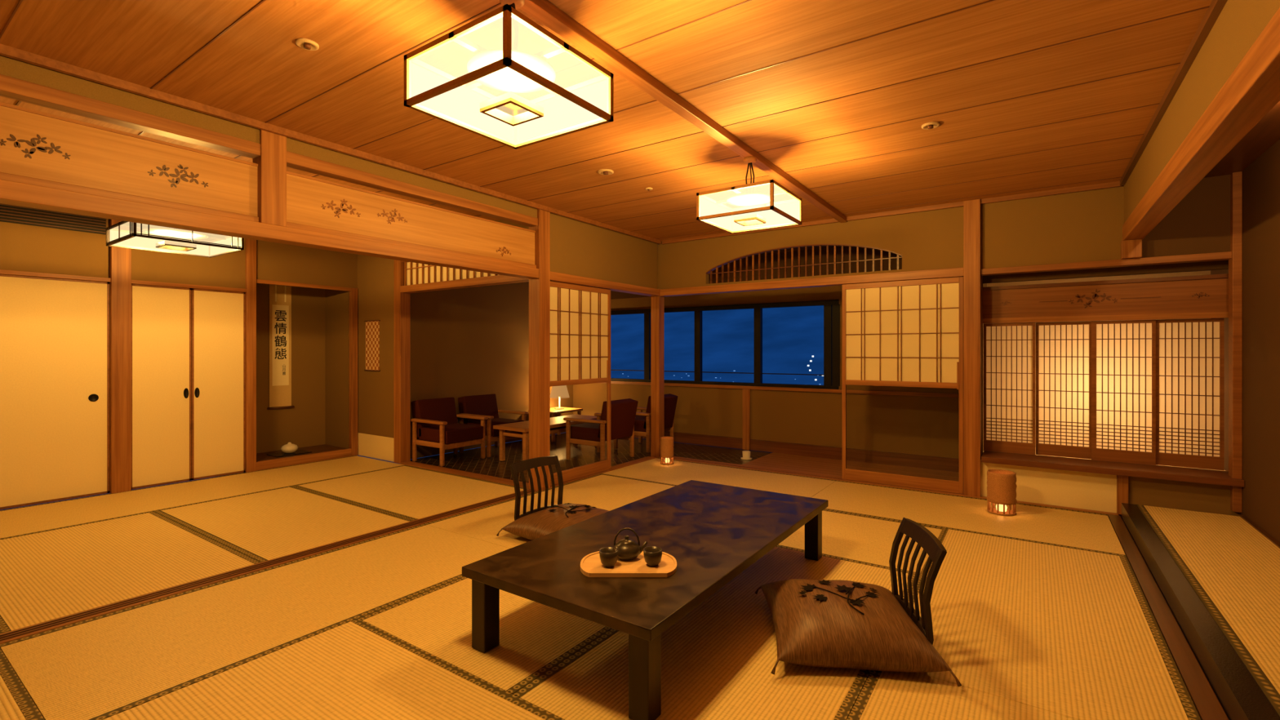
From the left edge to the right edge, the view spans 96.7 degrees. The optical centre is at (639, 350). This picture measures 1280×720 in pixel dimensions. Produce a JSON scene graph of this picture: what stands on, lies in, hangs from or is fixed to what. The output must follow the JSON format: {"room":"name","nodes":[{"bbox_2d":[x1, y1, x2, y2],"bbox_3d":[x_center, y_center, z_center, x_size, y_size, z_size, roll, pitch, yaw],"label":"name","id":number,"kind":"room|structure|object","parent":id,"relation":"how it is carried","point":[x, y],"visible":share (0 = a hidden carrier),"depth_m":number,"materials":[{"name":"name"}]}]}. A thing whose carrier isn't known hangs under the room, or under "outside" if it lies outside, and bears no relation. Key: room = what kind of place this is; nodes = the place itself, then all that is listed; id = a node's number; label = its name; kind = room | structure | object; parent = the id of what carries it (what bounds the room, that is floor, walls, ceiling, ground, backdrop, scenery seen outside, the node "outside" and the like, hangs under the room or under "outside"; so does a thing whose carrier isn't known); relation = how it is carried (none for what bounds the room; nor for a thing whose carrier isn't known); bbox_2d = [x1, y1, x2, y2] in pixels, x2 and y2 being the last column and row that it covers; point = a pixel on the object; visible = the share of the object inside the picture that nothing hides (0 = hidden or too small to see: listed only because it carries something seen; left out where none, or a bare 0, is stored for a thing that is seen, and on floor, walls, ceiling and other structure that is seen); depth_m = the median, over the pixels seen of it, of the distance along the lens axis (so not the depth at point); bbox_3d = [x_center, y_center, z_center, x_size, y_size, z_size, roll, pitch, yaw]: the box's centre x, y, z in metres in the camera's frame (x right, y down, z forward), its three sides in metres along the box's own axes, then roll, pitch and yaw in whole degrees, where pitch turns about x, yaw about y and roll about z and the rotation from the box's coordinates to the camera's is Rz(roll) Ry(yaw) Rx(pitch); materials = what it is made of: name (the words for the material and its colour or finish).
{"room":"traditional dwelling","nodes":[
{"label":"traditional dwelling","id":0,"kind":"room"},
{"bbox_2d":[0,96,498,221],"bbox_3d":[-4.242,-1.347,3.959,3.720,0.105,6.100,0,0,35],"label":"ceiling","id":1,"kind":"structure","parent":0,"point":[4,100],"depth_m":3.62,"materials":[{"name":"brown wood"}]},
{"bbox_2d":[106,221,244,257],"bbox_3d":[-3.553,-1.044,4.359,0.666,0.512,0.666,0,0,35],"label":"lantern lamp","id":2,"kind":"object","parent":1,"relation":"hanging from","point":[124,234],"visible":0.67,"depth_m":4.22,"materials":[{"name":"white paper"}]},
{"bbox_2d":[0,218,528,462],"bbox_3d":[-4.253,-0.010,3.997,3.760,2.620,6.150,0,0,35],"label":"wall","id":3,"kind":"structure","parent":0,"point":[320,317],"depth_m":6.81,"materials":[{"name":"beige paint"}]},
{"bbox_2d":[0,203,106,234],"bbox_3d":[-5.226,-1.150,4.638,0.030,0.180,1.300,0,0,35],"label":"air vent grille","id":4,"kind":"object","parent":3,"relation":"in","point":[8,213],"visible":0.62,"depth_m":4.88,"materials":[{"name":"brown wood"}]},
{"bbox_2d":[0,274,109,509],"bbox_3d":[-5.132,0.334,4.821,0.036,1.927,0.948,0,0,35],"label":"sliding door","id":5,"kind":"structure","parent":3,"relation":"in","point":[55,332],"depth_m":4.90,"materials":[{"name":"paper"}]},
{"bbox_2d":[0,102,257,216],"bbox_3d":[-3.342,-0.958,1.883,0.040,0.315,3.694,0,0,35],"label":"transom panel","id":6,"kind":"object","parent":3,"relation":"attached to","point":[34,144],"visible":1,"depth_m":2.88,"materials":[{"name":"brown wood"}]},
{"bbox_2d":[131,284,191,489],"bbox_3d":[-4.647,0.334,5.524,0.036,1.927,0.471,0,0,35],"label":"sliding door","id":7,"kind":"structure","parent":3,"relation":"in","point":[162,316],"depth_m":5.51,"materials":[{"name":"paper"}]},
{"bbox_2d":[0,269,351,292],"bbox_3d":[-5.278,-0.705,4.589,0.060,0.150,5.960,0,0,35],"label":"lintel","id":8,"kind":"object","parent":3,"relation":"attached to","point":[2,271],"depth_m":5.56,"materials":[{"name":"brown wood"}]},
{"bbox_2d":[191,288,245,479],"bbox_3d":[-4.378,0.334,5.915,0.036,1.927,0.471,0,0,35],"label":"sliding door","id":9,"kind":"structure","parent":3,"relation":"in","point":[218,317],"depth_m":5.90,"materials":[{"name":"paper"}]},
{"bbox_2d":[108,218,410,493],"bbox_3d":[-3.783,0.000,5.945,0.980,2.600,2.430,0,0,35],"label":"pillars","id":10,"kind":"structure","parent":3,"relation":"attached to","point":[119,258],"depth_m":6.09,"materials":[{"name":"brown wood"}]},
{"bbox_2d":[0,54,537,217],"bbox_3d":[-2.690,-1.290,2.828,0.077,0.120,6.000,0,0,35],"label":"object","id":11,"kind":"object","parent":3,"relation":"attached to","point":[10,67],"depth_m":3.18,"materials":[{"name":"brown wood"}]},
{"bbox_2d":[0,74,537,226],"bbox_3d":[-2.690,-1.195,2.828,0.100,0.070,6.000,0,0,35],"label":"beam","id":12,"kind":"structure","parent":3,"relation":"attached to","point":[13,88],"depth_m":3.18,"materials":[{"name":"brown wood"}]},
{"bbox_2d":[253,129,286,226],"bbox_3d":[-2.253,-1.055,3.461,0.120,0.590,0.140,0,0,35],"label":"trim post","id":13,"kind":"object","parent":3,"relation":"attached to","point":[272,161],"depth_m":3.42,"materials":[{"name":"brown wood"}]},
{"bbox_2d":[266,284,294,409],"bbox_3d":[-4.377,-0.099,6.935,0.028,1.605,0.295,0,0,35],"label":"scroll","id":14,"kind":"object","parent":3,"relation":"attached to","point":[280,296],"visible":0.98,"depth_m":6.93,"materials":[{"name":"paper"}]},
{"bbox_2d":[0,172,659,296],"bbox_3d":[-2.105,-0.737,3.676,0.130,0.124,8.060,0,0,35],"label":"lintel","id":15,"kind":"object","parent":3,"relation":"attached to","point":[15,189],"depth_m":3.29,"materials":[{"name":"brown wood"}]},
{"bbox_2d":[364,320,380,371],"bbox_3d":[-3.252,-0.065,6.909,0.320,0.615,0.017,0,0,35],"label":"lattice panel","id":16,"kind":"structure","parent":3,"relation":"attached to","point":[372,326],"depth_m":6.89,"materials":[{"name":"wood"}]},
{"bbox_2d":[286,170,535,264],"bbox_3d":[-1.600,-0.958,4.408,0.040,0.315,2.158,0,0,35],"label":"transom panel","id":17,"kind":"object","parent":3,"relation":"attached to","point":[310,201],"visible":0.99,"depth_m":4.15,"materials":[{"name":"brown wood"}]},
{"bbox_2d":[404,262,498,285],"bbox_3d":[-1.863,-0.890,6.007,2.090,0.276,0.027,0,0,35],"label":"grid","id":18,"kind":"object","parent":3,"relation":"attached to","point":[415,273],"visible":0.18,"depth_m":6.33,"materials":[{"name":"wood"}]},
{"bbox_2d":[400,260,528,293],"bbox_3d":[-1.861,-0.867,6.010,2.110,0.385,0.120,0,0,35],"label":"lintel","id":19,"kind":"object","parent":3,"relation":"attached to","point":[496,279],"depth_m":5.95,"materials":[{"name":"brown wood"}]},
{"bbox_2d":[410,281,573,458],"bbox_3d":[-1.992,0.000,8.031,0.100,2.600,3.040,0,0,35],"label":"wall nook","id":20,"kind":"structure","parent":3,"relation":"in","point":[468,341],"depth_m":7.60,"materials":[{"name":"beige paint"}]},
{"bbox_2d":[610,299,839,389],"bbox_3d":[0.727,-0.080,8.027,4.110,1.080,0.080,0,0,35],"label":"window","id":21,"kind":"structure","parent":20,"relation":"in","point":[831,375],"depth_m":7.43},
{"bbox_2d":[573,246,959,458],"bbox_3d":[1.275,0.000,7.686,5.870,2.600,0.100,0,0,35],"label":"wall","id":22,"kind":"structure","parent":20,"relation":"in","point":[922,425],"depth_m":7.09,"materials":[{"name":"beige paint"}]},
{"bbox_2d":[604,381,959,471],"bbox_3d":[1.244,0.880,7.615,5.680,0.840,0.049,0,0,35],"label":"baseboard","id":23,"kind":"structure","parent":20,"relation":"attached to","point":[937,463],"depth_m":7.03,"materials":[{"name":"brown wood"}]},
{"bbox_2d":[528,208,550,490],"bbox_3d":[-0.947,-0.025,5.355,0.140,2.650,0.140,0,0,35],"label":"trim post","id":24,"kind":"object","parent":3,"relation":"attached to","point":[539,288],"depth_m":5.30,"materials":[{"name":"brown wood"}]},
{"bbox_2d":[0,0,1227,244],"bbox_3d":[-0.247,-1.330,2.424,4.360,0.040,8.110,0,0,35],"label":"trim","id":25,"kind":"structure","parent":3,"relation":"attached to","point":[1216,6],"depth_m":3.50,"materials":[{"name":"brown wood"}]},
{"bbox_2d":[410,432,772,483],"bbox_3d":[-0.550,1.317,7.031,3.390,0.025,3.030,0,0,35],"label":"floor tile","id":26,"kind":"structure","parent":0,"point":[470,460],"depth_m":7.08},
{"bbox_2d":[410,397,488,466],"bbox_3d":[-2.304,0.940,6.814,0.692,0.721,0.650,0,0,35],"label":"armchair","id":27,"kind":"object","parent":26,"relation":"on","point":[435,423],"visible":1,"depth_m":6.71,"materials":[{"name":"red fabric"}]},
{"bbox_2d":[457,393,528,457],"bbox_3d":[-1.924,0.940,7.365,0.692,0.721,0.650,0,0,35],"label":"armchair","id":28,"kind":"object","parent":26,"relation":"on","point":[486,405],"visible":0.59,"depth_m":7.32,"materials":[{"name":"red fabric"}]},
{"bbox_2d":[493,414,596,461],"bbox_3d":[-1.108,1.090,7.173,0.530,0.420,1.450,0,0,35],"label":"coffee table","id":29,"kind":"object","parent":26,"relation":"on","point":[518,429],"visible":0.6,"depth_m":6.73,"materials":[{"name":"brown wood"}]},
{"bbox_2d":[528,406,582,442],"bbox_3d":[-1.252,1.085,8.487,0.500,0.430,0.650,0,0,35],"label":"side table","id":30,"kind":"object","parent":26,"relation":"on","point":[553,411],"visible":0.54,"depth_m":8.37,"materials":[{"name":"brown wood"}]},
{"bbox_2d":[550,385,569,409],"bbox_3d":[-1.210,0.690,8.549,0.300,0.360,0.300,0,0,35],"label":"table lamp","id":31,"kind":"object","parent":30,"relation":"on","point":[557,392],"visible":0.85,"depth_m":8.45,"materials":[{"name":"beige fabric"}]},
{"bbox_2d":[563,398,638,461],"bbox_3d":[-0.452,0.940,6.872,0.692,0.721,0.650,0,0,35],"label":"armchair","id":32,"kind":"object","parent":26,"relation":"on","point":[623,411],"visible":0.95,"depth_m":6.70,"materials":[{"name":"red fabric"}]},
{"bbox_2d":[613,393,677,453],"bbox_3d":[0.082,0.940,7.646,0.692,0.721,0.650,0,0,35],"label":"armchair","id":33,"kind":"object","parent":26,"relation":"on","point":[642,420],"visible":0.6,"depth_m":7.48,"materials":[{"name":"red fabric"}]},
{"bbox_2d":[740,450,752,459],"bbox_3d":[1.288,1.256,6.886,0.140,0.095,0.140,0,0,35],"label":"floor light","id":34,"kind":"object","parent":26,"relation":"on","point":[746,454],"visible":1,"depth_m":6.85,"materials":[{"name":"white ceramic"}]},
{"bbox_2d":[550,213,657,288],"bbox_3d":[-0.362,-1.052,6.202,0.066,0.595,1.920,0,0,35],"label":"wall","id":35,"kind":"structure","parent":0,"point":[577,248],"depth_m":6.05,"materials":[{"name":"paint"}]},
{"bbox_2d":[0,0,1212,241],"bbox_3d":[-0.269,-1.399,2.445,4.420,0.103,8.120,0,0,35],"label":"ceiling","id":36,"kind":"structure","parent":0,"point":[1025,96],"depth_m":2.89,"materials":[{"name":"brown wood"}]},
{"bbox_2d":[295,37,319,50],"bbox_3d":[-1.460,-1.340,2.497,0.090,0.020,0.090,0,0,35],"label":"recessed light","id":37,"kind":"object","parent":36,"relation":"in","point":[304,43],"visible":1,"depth_m":2.49,"materials":[{"name":"white metal"}]},
{"bbox_2d":[404,0,613,149],"bbox_3d":[-0.469,-1.084,2.085,0.530,0.432,0.530,0,0,35],"label":"lantern lamp","id":38,"kind":"object","parent":36,"relation":"hanging from","point":[501,77],"visible":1,"depth_m":1.96,"materials":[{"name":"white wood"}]},
{"bbox_2d":[597,168,613,174],"bbox_3d":[-0.257,-1.340,4.276,0.120,0.020,0.120,0,0,35],"label":"recessed light","id":39,"kind":"object","parent":36,"relation":"in","point":[602,171],"visible":1,"depth_m":4.26,"materials":[{"name":"white metal"}]},
{"bbox_2d":[520,0,847,222],"bbox_3d":[-0.239,-1.325,2.418,0.070,0.050,8.110,0,0,35],"label":"ceiling beam","id":40,"kind":"structure","parent":36,"relation":"attached to","point":[544,11],"depth_m":2.82,"materials":[{"name":"brown wood"}]},
{"bbox_2d":[696,155,801,233],"bbox_3d":[0.743,-1.084,3.842,0.530,0.432,0.530,0,0,35],"label":"lantern lamp","id":41,"kind":"object","parent":36,"relation":"hanging from","point":[766,204],"visible":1,"depth_m":3.70,"materials":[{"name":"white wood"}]},
{"bbox_2d":[921,121,940,129],"bbox_3d":[1.735,-1.340,3.395,0.100,0.020,0.100,0,0,35],"label":"recessed light","id":42,"kind":"object","parent":36,"relation":"in","point":[931,125],"visible":1,"depth_m":3.38,"materials":[{"name":"white metal"}]},
{"bbox_2d":[0,432,1229,719],"bbox_3d":[-1.202,1.387,3.805,9.100,0.105,9.500,0,0,35],"label":"floor","id":43,"kind":"structure","parent":0,"point":[561,433],"depth_m":5.13,"materials":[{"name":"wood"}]},
{"bbox_2d":[256,444,351,471],"bbox_3d":[-4.131,1.252,6.761,0.639,0.095,1.078,0,0,35],"label":"board","id":44,"kind":"object","parent":43,"relation":"on","point":[319,452],"visible":0.81,"depth_m":6.64,"materials":[{"name":"brown wood"}]},
{"bbox_2d":[266,442,311,457],"bbox_3d":[-4.127,1.141,6.698,0.260,0.136,0.380,0,0,35],"label":"jar","id":45,"kind":"object","parent":44,"relation":"on","point":[289,449],"visible":1,"depth_m":6.65,"materials":[{"name":"white ceramic"}]},
{"bbox_2d":[0,456,657,644],"bbox_3d":[-2.118,1.310,3.679,0.125,0.039,8.050,0,0,35],"label":"track","id":46,"kind":"object","parent":43,"relation":"on","point":[12,635],"visible":0.69,"depth_m":3.32,"materials":[{"name":"brown wood"}]},
{"bbox_2d":[550,280,610,485],"bbox_3d":[-0.618,0.310,5.832,0.032,1.964,1.010,0,0,35],"label":"sliding door","id":47,"kind":"structure","parent":46,"relation":"on","point":[580,315],"depth_m":5.84,"materials":[{"name":"paper"}]},
{"bbox_2d":[400,461,528,488],"bbox_3d":[-1.866,1.309,6.013,2.100,0.042,0.130,0,0,35],"label":"threshold","id":48,"kind":"object","parent":43,"relation":"on","point":[500,480],"visible":0.5,"depth_m":5.97,"materials":[{"name":"brown wood"}]},
{"bbox_2d":[0,455,1200,719],"bbox_3d":[-1.620,1.314,3.322,7.417,0.032,8.027,0,0,35],"label":"mats","id":49,"kind":"object","parent":43,"relation":"on","point":[1038,612],"visible":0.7,"depth_m":2.77,"materials":[{"name":"beige wicker"}]},
{"bbox_2d":[509,455,563,520],"bbox_3d":[-0.591,1.049,4.091,0.539,0.494,0.464,0,0,37],"label":"chair","id":50,"kind":"object","parent":49,"relation":"on","point":[526,464],"visible":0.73,"depth_m":4.20,"materials":[{"name":"brown wood"}]},
{"bbox_2d":[496,502,608,540],"bbox_3d":[-0.511,1.201,4.032,0.672,0.173,0.730,0,0,37],"label":"floor cushion","id":51,"kind":"object","parent":50,"relation":"on","point":[531,526],"visible":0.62,"depth_m":3.90,"materials":[{"name":"brown fabric"}]},
{"bbox_2d":[462,480,828,719],"bbox_3d":[0.205,1.119,3.035,0.990,0.358,2.030,0,0,35],"label":"table","id":52,"kind":"object","parent":49,"relation":"on","point":[713,532],"visible":1,"depth_m":2.53,"materials":[{"name":"paint"}]},
{"bbox_2d":[580,551,676,577],"bbox_3d":[-0.049,0.930,2.505,0.420,0.017,0.285,0,0,0],"label":"serving tray","id":53,"kind":"object","parent":52,"relation":"on","point":[591,566],"visible":0.76,"depth_m":2.43,"materials":[{"name":"brown wood"}]},
{"bbox_2d":[599,546,617,568],"bbox_3d":[-0.134,0.892,2.452,0.082,0.068,0.082,0,0,0],"label":"tea cup","id":54,"kind":"object","parent":53,"relation":"on","point":[608,555],"visible":1,"depth_m":2.43,"materials":[{"name":"ceramic"}]},
{"bbox_2d":[613,527,647,559],"bbox_3d":[-0.054,0.859,2.547,0.137,0.134,0.124,0,0,44],"label":"teapot","id":55,"kind":"object","parent":53,"relation":"on","point":[628,548],"visible":0.97,"depth_m":2.52,"materials":[{"name":"metal"}]},
{"bbox_2d":[643,546,662,566],"bbox_3d":[0.056,0.892,2.462,0.082,0.068,0.082,0,0,0],"label":"tea cup","id":56,"kind":"object","parent":53,"relation":"on","point":[652,554],"visible":1,"depth_m":2.44,"materials":[{"name":"ceramic"}]},
{"bbox_2d":[660,436,673,464],"bbox_3d":[0.313,1.147,6.564,0.157,0.302,0.158,0,0,35],"label":"lantern","id":57,"kind":"object","parent":49,"relation":"on","point":[666,442],"visible":1,"depth_m":6.50,"materials":[{"name":"brown wood"}]},
{"bbox_2d":[888,517,946,644],"bbox_3d":[1.026,1.049,2.576,0.539,0.494,0.464,0,0,7],"label":"chair","id":58,"kind":"object","parent":49,"relation":"on","point":[925,539],"visible":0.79,"depth_m":2.51,"materials":[{"name":"brown wood"}]},
{"bbox_2d":[755,578,961,686],"bbox_3d":[0.917,1.195,2.588,0.714,0.186,0.771,0,0,7],"label":"floor cushion","id":59,"kind":"object","parent":58,"relation":"on","point":[822,624],"visible":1,"depth_m":2.35,"materials":[{"name":"brown fabric"}]},
{"bbox_2d":[986,469,1017,515],"bbox_3d":[2.909,1.135,4.578,0.205,0.326,0.206,0,0,35],"label":"lantern","id":60,"kind":"object","parent":49,"relation":"on","point":[1002,486],"visible":1,"depth_m":4.51,"materials":[{"name":"brown wood"}]},
{"bbox_2d":[1121,502,1279,719],"bbox_3d":[1.771,1.238,0.965,0.675,0.125,7.980,0,0,35],"label":"platform tatami","id":61,"kind":"object","parent":43,"relation":"on","point":[1218,575],"visible":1,"depth_m":2.80,"materials":[{"name":"woven rush straw tatami"},{"name":"patterned fabric edging"},{"name":"dark wood"}]},
{"bbox_2d":[1107,514,1228,719],"bbox_3d":[1.467,1.313,1.193,0.075,0.034,8.030,0,0,35],"label":"trim","id":62,"kind":"structure","parent":61,"relation":"attached to","point":[1205,700],"depth_m":2.59,"materials":[{"name":"brown wood"}]},
{"bbox_2d":[650,288,664,457],"bbox_3d":[0.217,0.270,7.042,0.120,2.060,0.120,0,0,35],"label":"trim post corner","id":63,"kind":"object","parent":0,"point":[657,303],"depth_m":7.00,"materials":[{"name":"brown wood"}]},
{"bbox_2d":[760,245,834,254],"bbox_3d":[0.424,-1.310,6.426,5.800,0.100,3.140,0,0,35],"label":"ceiling","id":64,"kind":"structure","parent":0,"point":[825,246],"depth_m":7.05,"materials":[{"name":"paint"}]},
{"bbox_2d":[742,452,959,480],"bbox_3d":[2.367,1.315,6.258,2.270,0.031,0.990,0,0,35],"label":"boards","id":65,"kind":"object","parent":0,"point":[826,466],"visible":0.49,"depth_m":6.40,"materials":[{"name":"brown wood"}]},
{"bbox_2d":[657,174,1239,516],"bbox_3d":[2.306,-0.025,5.650,5.120,2.650,0.080,0,0,35],"label":"wall","id":66,"kind":"structure","parent":0,"point":[1084,226],"depth_m":4.83,"materials":[{"name":"paint"}]},
{"bbox_2d":[706,244,902,283],"bbox_3d":[1.658,-0.953,6.082,2.117,0.335,0.064,0,0,35],"label":"lattice","id":67,"kind":"object","parent":66,"relation":"in","point":[813,246],"depth_m":6.06,"materials":[{"name":"brown wood"}]},
{"bbox_2d":[657,456,1118,515],"bbox_3d":[2.038,1.310,5.780,4.330,0.040,0.160,0,0,35],"label":"trim","id":68,"kind":"structure","parent":66,"relation":"attached to","point":[709,462],"depth_m":5.80,"materials":[{"name":"brown wood"}]},
{"bbox_2d":[842,276,963,493],"bbox_3d":[2.492,0.310,5.461,1.070,1.964,0.032,0,0,35],"label":"sliding door","id":69,"kind":"structure","parent":66,"relation":"in","point":[908,333],"depth_m":5.44,"materials":[{"name":"paper"}]},
{"bbox_2d":[659,251,1231,296],"bbox_3d":[2.339,-0.715,5.597,5.005,0.080,0.130,0,0,35],"label":"lintel","id":70,"kind":"object","parent":66,"relation":"attached to","point":[953,272],"depth_m":5.30,"materials":[{"name":"brown wood"}]},
{"bbox_2d":[963,199,981,497],"bbox_3d":[2.998,-0.024,5.130,0.130,2.649,0.130,0,0,35],"label":"trim post","id":71,"kind":"object","parent":66,"relation":"attached to","point":[971,208],"depth_m":5.08,"materials":[{"name":"brown wood"}]},
{"bbox_2d":[981,260,1228,471],"bbox_3d":[4.017,0.000,5.119,1.700,2.600,0.990,0,0,35],"label":"window frame","id":72,"kind":"structure","parent":66,"relation":"attached to","point":[1193,268],"depth_m":4.97,"materials":[{"name":"brown wood"}]},
{"bbox_2d":[982,273,1228,324],"bbox_3d":[3.856,-0.422,4.824,1.629,0.335,0.080,0,0,35],"label":"transom panel","id":73,"kind":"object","parent":66,"relation":"attached to","point":[1197,296],"depth_m":4.74,"materials":[{"name":"brown wood"}]},
{"bbox_2d":[981,450,1244,487],"bbox_3d":[3.763,0.950,4.681,1.619,0.050,0.380,0,0,35],"label":"ledge","id":74,"kind":"object","parent":66,"relation":"attached to","point":[1139,470],"visible":0.87,"depth_m":4.52,"materials":[{"name":"brown wood"}]},
{"bbox_2d":[983,322,1035,454],"bbox_3d":[3.355,0.335,5.172,0.397,1.176,0.025,0,0,35],"label":"screen","id":75,"kind":"object","parent":74,"relation":"on","point":[1009,348],"visible":1,"depth_m":5.17,"materials":[{"name":"white paper"}]},
{"bbox_2d":[1035,321,1091,459],"bbox_3d":[3.706,0.335,4.968,0.409,1.176,0.028,0,0,35],"label":"screen","id":76,"kind":"object","parent":74,"relation":"on","point":[1063,349],"visible":1,"depth_m":4.97,"materials":[{"name":"white paper"}]},
{"bbox_2d":[1091,320,1155,465],"bbox_3d":[4.006,0.335,4.722,0.409,1.176,0.027,0,0,35],"label":"screen","id":77,"kind":"object","parent":74,"relation":"on","point":[1123,353],"visible":1,"depth_m":4.72,"materials":[{"name":"white paper"}]},
{"bbox_2d":[1155,318,1224,470],"bbox_3d":[4.356,0.335,4.518,0.397,1.176,0.025,0,0,35],"label":"screen","id":78,"kind":"object","parent":74,"relation":"on","point":[1190,353],"visible":1,"depth_m":4.52,"materials":[{"name":"white paper"}]},
{"bbox_2d":[1228,171,1242,512],"bbox_3d":[4.367,-0.065,4.174,0.049,2.470,0.110,0,0,35],"label":"trim post","id":79,"kind":"object","parent":66,"relation":"attached to","point":[1235,264],"depth_m":4.13,"materials":[{"name":"brown wood"}]},
{"bbox_2d":[1116,239,1142,514],"bbox_3d":[3.875,0.215,4.513,0.145,2.170,0.150,0,0,35],"label":"stub","id":80,"kind":"object","parent":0,"point":[1130,249],"depth_m":4.50,"materials":[{"name":"brown wood"}]},
{"bbox_2d":[1124,0,1279,222],"bbox_3d":[1.591,-1.200,1.162,0.100,0.400,8.120,0,0,35],"label":"wall","id":81,"kind":"structure","parent":0,"point":[1240,23],"depth_m":2.43,"materials":[{"name":"paint"}]},
{"bbox_2d":[1122,7,1279,240],"bbox_3d":[1.591,-0.935,1.162,0.120,0.130,8.119,0,0,35],"label":"beam","id":82,"kind":"structure","parent":81,"relation":"attached to","point":[1252,90],"depth_m":2.28,"materials":[{"name":"brown wood"}]},
{"bbox_2d":[1204,101,1279,177],"bbox_3d":[1.927,-1.350,0.979,0.640,0.100,8.200,0,0,35],"label":"ceiling","id":83,"kind":"structure","parent":0,"point":[1266,132],"depth_m":3.60,"materials":[{"name":"brown wood"}]},
{"bbox_2d":[1210,139,1279,542],"bbox_3d":[2.376,-0.050,1.155,0.100,2.700,9.000,0,0,35],"label":"wall","id":84,"kind":"structure","parent":0,"point":[1260,179],"depth_m":3.80,"materials":[{"name":"paint"}]},
{"label":"outside","id":85,"kind":"structure","parent":0,"visible":0},
{"bbox_2d":[610,305,823,385],"bbox_3d":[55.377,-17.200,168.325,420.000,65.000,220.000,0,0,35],"label":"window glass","id":86,"kind":"object","parent":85,"point":[792,335],"visible":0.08,"depth_m":169.28,"materials":[{"name":"glass"}]},
{"bbox_2d":[622,355,823,384],"bbox_3d":[-2.582,7.585,111.415,96.723,13.810,59.315,0,0,35],"label":"town lights","id":87,"kind":"object","parent":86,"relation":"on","point":[812,356],"visible":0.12,"depth_m":85.56}
]}

